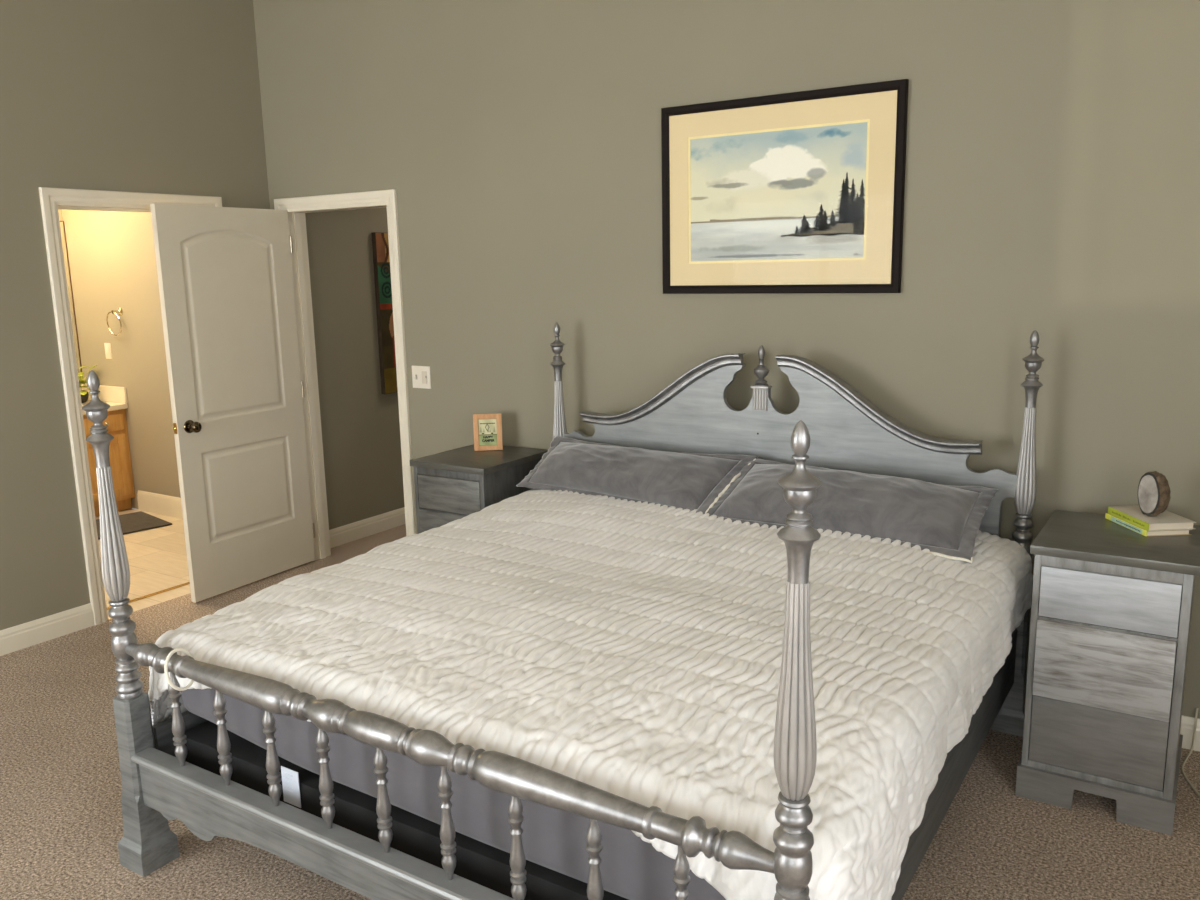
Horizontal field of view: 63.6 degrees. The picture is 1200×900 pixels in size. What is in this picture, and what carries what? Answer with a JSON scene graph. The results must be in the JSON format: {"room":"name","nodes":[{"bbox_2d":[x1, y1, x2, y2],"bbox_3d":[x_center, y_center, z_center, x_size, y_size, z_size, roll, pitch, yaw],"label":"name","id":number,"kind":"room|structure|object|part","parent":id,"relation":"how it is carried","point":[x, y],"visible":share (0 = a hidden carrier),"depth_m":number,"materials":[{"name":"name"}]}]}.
{"room":"bedroom","nodes":[
{"label":"bedroom","id":0,"kind":"room"},
{"bbox_2d":[58,209,62,220],"bbox_3d":[-4.713,-0.649,6.067,0.100,2.600,2.850,6,13,32],"label":"wall","id":1,"kind":"structure","parent":0,"point":[59,210],"depth_m":7.04,"materials":[{"name":"paint"}]},
{"bbox_2d":[60,221,81,372],"bbox_3d":[-4.332,-0.960,6.507,0.012,1.171,1.606,6,13,32],"label":"wall mirror","id":2,"kind":"object","parent":1,"relation":"attached to","point":[62,226],"visible":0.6,"depth_m":7.15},
{"bbox_2d":[62,209,180,508],"bbox_3d":[-2.889,-0.794,6.628,2.540,2.600,0.100,6,13,32],"label":"wall","id":3,"kind":"structure","parent":0,"point":[112,257],"depth_m":6.88,"materials":[{"name":"paint"}]},
{"bbox_2d":[104,343,111,358],"bbox_3d":[-3.567,-0.718,7.023,0.074,0.115,0.009,6,13,32],"label":"switch plate","id":4,"kind":"object","parent":3,"relation":"attached to","point":[108,352],"visible":1,"depth_m":7.02,"materials":[{"name":"plastic"}]},
{"bbox_2d":[107,308,122,335],"bbox_3d":[-3.420,-0.906,6.854,0.173,0.196,0.066,6,13,32],"label":"towel ring","id":5,"kind":"object","parent":3,"relation":"attached to","point":[119,311],"visible":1,"depth_m":6.84,"materials":[{"name":"silver metal"}]},
{"bbox_2d":[137,490,182,518],"bbox_3d":[-2.613,0.448,6.630,1.870,0.148,0.014,6,13,32],"label":"baseboard","id":6,"kind":"structure","parent":3,"relation":"attached to","point":[166,505],"depth_m":6.98,"materials":[{"name":"white paint"}]},
{"bbox_2d":[0,0,404,629],"bbox_3d":[-2.549,-0.855,4.632,0.160,3.450,8.900,6,13,32],"label":"wall","id":7,"kind":"structure","parent":0,"point":[141,96],"depth_m":4.70,"materials":[{"name":"grey paint"}]},
{"bbox_2d":[0,603,94,655],"bbox_3d":[-3.680,1.175,3.010,0.014,0.114,4.322,6,13,32],"label":"baseboard","id":8,"kind":"structure","parent":7,"relation":"attached to","point":[15,638],"depth_m":4.60,"materials":[{"name":"white paint"}]},
{"bbox_2d":[38,187,221,624],"bbox_3d":[-2.338,-0.251,5.041,0.180,2.102,0.955,6,13,32],"label":"trim","id":9,"kind":"structure","parent":7,"relation":"attached to","point":[51,199],"depth_m":4.64,"materials":[{"name":"white paint"}]},
{"bbox_2d":[107,582,189,609],"bbox_3d":[-2.391,0.772,5.284,0.020,0.008,0.803,6,13,32],"label":"trim","id":10,"kind":"structure","parent":7,"relation":"attached to","point":[187,583],"depth_m":5.26,"materials":[{"name":"beige wood"}]},
{"bbox_2d":[329,507,405,547],"bbox_3d":[-0.915,0.318,7.217,0.014,0.114,3.065,6,13,32],"label":"baseboard","id":11,"kind":"structure","parent":7,"relation":"attached to","point":[360,529],"depth_m":6.29,"materials":[{"name":"white paint"}]},
{"bbox_2d":[371,232,397,393],"bbox_3d":[-1.270,-0.915,6.443,0.035,1.030,0.560,6,13,32],"label":"canvas painting","id":12,"kind":"object","parent":7,"relation":"attached to","point":[380,241],"visible":0.22,"depth_m":6.24},
{"bbox_2d":[0,508,1199,899],"bbox_3d":[-1.043,1.021,3.963,8.600,0.050,8.800,6,13,32],"label":"floor","id":13,"kind":"structure","parent":0,"point":[61,818],"depth_m":3.00,"materials":[{"name":"beige carpet"}]},
{"bbox_2d":[83,409,134,515],"bbox_3d":[-4.100,0.189,6.531,0.569,0.755,1.698,6,13,32],"label":"bathroom vanity","id":14,"kind":"object","parent":13,"relation":"on","point":[116,423],"visible":0.21,"depth_m":7.00,"materials":[{"name":"brown wood"}]},
{"bbox_3d":[-3.558,-0.178,6.863,0.018,0.120,0.375,6,13,32],"label":"drawer","id":15,"kind":"part","parent":14,"relation":"part of","materials":[{"name":"brown wood"}]},
{"bbox_2d":[80,384,127,414],"bbox_3d":[-4.115,-0.256,6.438,0.568,0.155,1.718,6,13,32],"label":"countertop","id":16,"kind":"structure","parent":14,"relation":"on","point":[116,397],"depth_m":7.04,"materials":[{"name":"white stone"}]},
{"bbox_2d":[78,365,97,402],"bbox_3d":[-3.789,-0.496,7.027,0.271,0.316,0.262,-2,11,-4],"label":"potted plant","id":17,"kind":"object","parent":16,"relation":"on","point":[84,394],"visible":0.34,"depth_m":7.04,"materials":[{"name":"yellow plant"}]},
{"bbox_3d":[-3.803,-0.383,7.070,0.132,0.078,0.132,6,13,32],"label":"pot","id":18,"kind":"part","parent":17,"relation":"part of","materials":[{"name":"black ceramic"}]},
{"bbox_3d":[-3.551,0.132,6.921,0.018,0.450,0.375,6,13,32],"label":"door","id":19,"kind":"part","parent":14,"relation":"part of","materials":[{"name":"brown wood"}]},
{"bbox_2d":[96,511,171,539],"bbox_3d":[-3.448,0.545,6.577,0.540,0.012,0.860,9,15,43],"label":"bath mat","id":20,"kind":"object","parent":13,"relation":"on","point":[136,521],"visible":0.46,"depth_m":6.72,"materials":[{"name":"grey fabric"}]},
{"bbox_2d":[410,444,547,533],"bbox_3d":[-0.556,0.432,4.647,0.443,0.832,0.500,6,13,32],"label":"nightstand","id":21,"kind":"object","parent":13,"relation":"on","point":[458,483],"visible":0.34,"depth_m":4.43,"materials":[{"name":"grey wood"}]},
{"bbox_3d":[-0.563,0.375,4.630,0.370,0.248,0.456,6,13,32],"label":"drawer","id":22,"kind":"part","parent":21,"relation":"part of","materials":[{"name":"grey wood"}]},
{"bbox_3d":[-0.567,0.168,4.592,0.370,0.159,0.454,6,13,32],"label":"drawer","id":23,"kind":"part","parent":21,"relation":"part of","materials":[{"name":"grey wood"}]},
{"bbox_2d":[473,413,502,450],"bbox_3d":[-0.543,-0.090,4.697,0.136,0.176,0.083,-2,11,-5],"label":"framed sign","id":24,"kind":"object","parent":21,"relation":"on","point":[487,428],"visible":1,"depth_m":4.67,"materials":[{"name":"brown wood"}]},
{"bbox_2d":[82,322,1043,899],"bbox_3d":[0.075,0.402,3.075,2.108,1.451,2.264,6,13,32],"label":"bed","id":25,"kind":"object","parent":13,"relation":"on","point":[833,425],"visible":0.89,"depth_m":2.56,"materials":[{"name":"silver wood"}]},
{"bbox_3d":[-1.342,0.557,2.735,0.071,0.283,0.071,6,13,32],"label":"foot post","id":26,"kind":"part","parent":25,"relation":"part of","materials":[{"name":"silver metal"}]},
{"bbox_2d":[164,648,193,690],"bbox_3d":[-1.126,0.589,2.599,0.033,0.113,0.090,6,13,32],"label":"strap","id":27,"kind":"object","parent":25,"relation":"on","point":[185,651],"visible":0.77,"depth_m":2.58,"materials":[{"name":"white fabric"}]},
{"bbox_3d":[-0.750,0.739,3.687,0.028,0.205,2.040,6,13,32],"label":"rail","id":28,"kind":"part","parent":25,"relation":"part of","materials":[{"name":"grey paint"}]},
{"bbox_3d":[-0.501,1.036,2.270,1.914,0.170,0.028,6,13,32],"label":"footboard rail","id":29,"kind":"part","parent":25,"relation":"part of","materials":[{"name":"grey paint"}]},
{"bbox_2d":[184,721,628,899],"bbox_3d":[0.101,0.855,3.186,1.910,0.220,2.005,6,13,32],"label":"box spring","id":30,"kind":"object","parent":25,"relation":"on","point":[416,836],"visible":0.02,"depth_m":2.40,"materials":[{"name":"black fabric"}]},
{"bbox_2d":[181,688,725,899],"bbox_3d":[0.095,0.649,3.144,1.910,0.340,2.012,6,13,32],"label":"mattress","id":31,"kind":"object","parent":30,"relation":"on","point":[631,868],"visible":0.1,"depth_m":2.23,"materials":[{"name":"grey fabric"}]},
{"bbox_2d":[148,489,1033,899],"bbox_3d":[0.068,0.626,3.122,2.157,0.578,2.033,6,13,32],"label":"comforter","id":32,"kind":"object","parent":31,"relation":"on","point":[630,650],"visible":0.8,"depth_m":2.56,"materials":[{"name":"white fabric"}]},
{"bbox_2d":[516,436,757,513],"bbox_3d":[0.082,0.104,4.007,1.078,0.212,0.354,6,13,32],"label":"pillow","id":33,"kind":"object","parent":32,"relation":"on","point":[691,481],"visible":0.99,"depth_m":3.90,"materials":[{"name":"grey fabric"}]},
{"bbox_2d":[704,459,997,562],"bbox_3d":[0.866,0.186,3.493,1.003,0.212,0.383,6,13,32],"label":"pillow","id":34,"kind":"object","parent":32,"relation":"on","point":[945,520],"visible":0.88,"depth_m":3.35,"materials":[{"name":"grey fabric"}]},
{"bbox_3d":[-0.505,0.639,2.201,1.970,0.075,0.075,6,13,32],"label":"handrail","id":35,"kind":"part","parent":25,"relation":"part of","materials":[{"name":"silver metal"}]},
{"bbox_3d":[0.248,-0.252,4.108,0.771,0.336,0.066,6,13,32],"label":"crown moulding","id":36,"kind":"part","parent":25,"relation":"part of","materials":[{"name":"grey wood"}]},
{"bbox_3d":[0.655,0.141,3.944,1.950,0.975,0.026,6,13,32],"label":"headboard","id":37,"kind":"part","parent":25,"relation":"part of","materials":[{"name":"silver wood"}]},
{"bbox_3d":[0.332,0.724,1.668,0.071,0.283,0.071,6,13,32],"label":"foot post","id":38,"kind":"part","parent":25,"relation":"part of","materials":[{"name":"silver metal"}]},
{"bbox_3d":[1.026,-0.174,3.612,0.771,0.336,0.066,6,13,32],"label":"crown moulding","id":39,"kind":"part","parent":25,"relation":"part of","materials":[{"name":"grey wood"}]},
{"bbox_3d":[0.919,0.906,2.623,0.028,0.205,2.040,6,13,32],"label":"rail","id":40,"kind":"part","parent":25,"relation":"part of","materials":[{"name":"grey paint"}]},
{"bbox_3d":[1.495,0.363,3.437,0.071,0.283,0.071,6,13,32],"label":"head post","id":41,"kind":"part","parent":25,"relation":"part of","materials":[{"name":"grey wood"}]},
{"bbox_2d":[1015,510,1199,835],"bbox_3d":[1.642,0.676,3.119,0.443,0.832,0.500,6,13,32],"label":"nightstand","id":42,"kind":"object","parent":13,"relation":"on","point":[1111,609],"visible":1,"depth_m":2.92,"materials":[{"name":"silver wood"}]},
{"bbox_3d":[1.639,0.853,3.147,0.370,0.219,0.456,6,13,32],"label":"drawer","id":43,"kind":"part","parent":42,"relation":"part of","materials":[{"name":"grey wood"}]},
{"bbox_3d":[1.630,0.619,3.097,0.370,0.248,0.470,6,13,32],"label":"drawer","id":44,"kind":"part","parent":42,"relation":"part of","materials":[{"name":"grey wood"}]},
{"bbox_3d":[1.630,0.411,3.064,0.370,0.159,0.454,6,13,32],"label":"drawer","id":45,"kind":"part","parent":42,"relation":"part of","materials":[{"name":"grey wood"}]},
{"bbox_2d":[1105,513,1191,536],"bbox_3d":[1.767,0.238,3.130,0.147,0.018,0.226,-2,11,-3],"label":"book","id":46,"kind":"object","parent":42,"relation":"on","point":[1110,517],"visible":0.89,"depth_m":3.03,"materials":[{"name":"white paper"}]},
{"bbox_2d":[1108,505,1195,530],"bbox_3d":[1.775,0.218,3.125,0.154,0.023,0.222,-2,11,-3],"label":"book","id":47,"kind":"object","parent":46,"relation":"on","point":[1167,520],"visible":0.91,"depth_m":3.07,"materials":[{"name":"white paper"}]},
{"bbox_2d":[1138,471,1170,515],"bbox_3d":[1.769,0.139,3.091,0.045,0.145,0.108,-3,11,-7],"label":"clock","id":48,"kind":"object","parent":47,"relation":"on","point":[1154,491],"visible":1,"depth_m":3.07,"materials":[{"name":"brown wood"}]},
{"bbox_2d":[1181,708,1199,796],"bbox_3d":[2.138,1.011,3.019,0.555,0.214,0.473,6,13,32],"label":"power cord","id":49,"kind":"object","parent":13,"relation":"on","point":[1196,712],"visible":1,"depth_m":3.31,"materials":[{"name":"plastic"}]},
{"bbox_2d":[253,0,1199,718],"bbox_3d":[0.699,-0.801,3.985,6.000,3.450,0.135,6,13,32],"label":"wall","id":50,"kind":"structure","parent":0,"point":[1052,168],"depth_m":3.80,"materials":[{"name":"grey paint"}]},
{"bbox_2d":[150,204,314,601],"bbox_3d":[-1.910,-0.268,5.220,0.104,2.026,0.855,5,12,30],"label":"door","id":51,"kind":"structure","parent":50,"relation":"in","point":[225,274],"depth_m":5.18,"materials":[{"name":"white paint"}]},
{"bbox_3d":[-2.068,-0.117,4.933,0.072,0.068,0.068,5,12,30],"label":"knob","id":52,"kind":"part","parent":51,"relation":"part of","materials":[{"name":"brown metal"}]},
{"bbox_2d":[274,189,415,560],"bbox_3d":[-1.375,-0.346,5.432,0.929,2.102,0.155,6,13,32],"label":"trim","id":53,"kind":"structure","parent":50,"relation":"attached to","point":[297,207],"depth_m":5.46,"materials":[{"name":"white paint"}]},
{"bbox_2d":[412,366,430,388],"bbox_3d":[-0.936,-0.379,5.053,0.127,0.117,0.018,6,13,32],"label":"light switch","id":54,"kind":"object","parent":50,"relation":"attached to","point":[421,377],"visible":1,"depth_m":5.05,"materials":[{"name":"plastic"}]},
{"bbox_2d":[661,79,908,293],"bbox_3d":[0.694,-1.009,3.847,1.015,0.764,0.026,6,13,32],"label":"framed picture","id":55,"kind":"object","parent":50,"relation":"attached to","point":[803,191],"visible":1,"depth_m":3.82,"materials":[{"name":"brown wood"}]},
{"bbox_2d":[691,122,866,260],"bbox_3d":[0.691,-1.010,3.853,0.743,0.497,0.001,6,13,32],"label":"painting","id":56,"kind":"object","parent":55,"relation":"attached to","point":[792,191],"depth_m":3.83,"materials":[{"name":"paper"}]},
{"bbox_2d":[1180,715,1199,751],"bbox_3d":[1.107,0.891,3.971,5.015,0.114,0.014,6,13,32],"label":"baseboard","id":57,"kind":"structure","parent":50,"relation":"attached to","point":[1187,723],"depth_m":3.37,"materials":[{"name":"white paint"}]}
]}

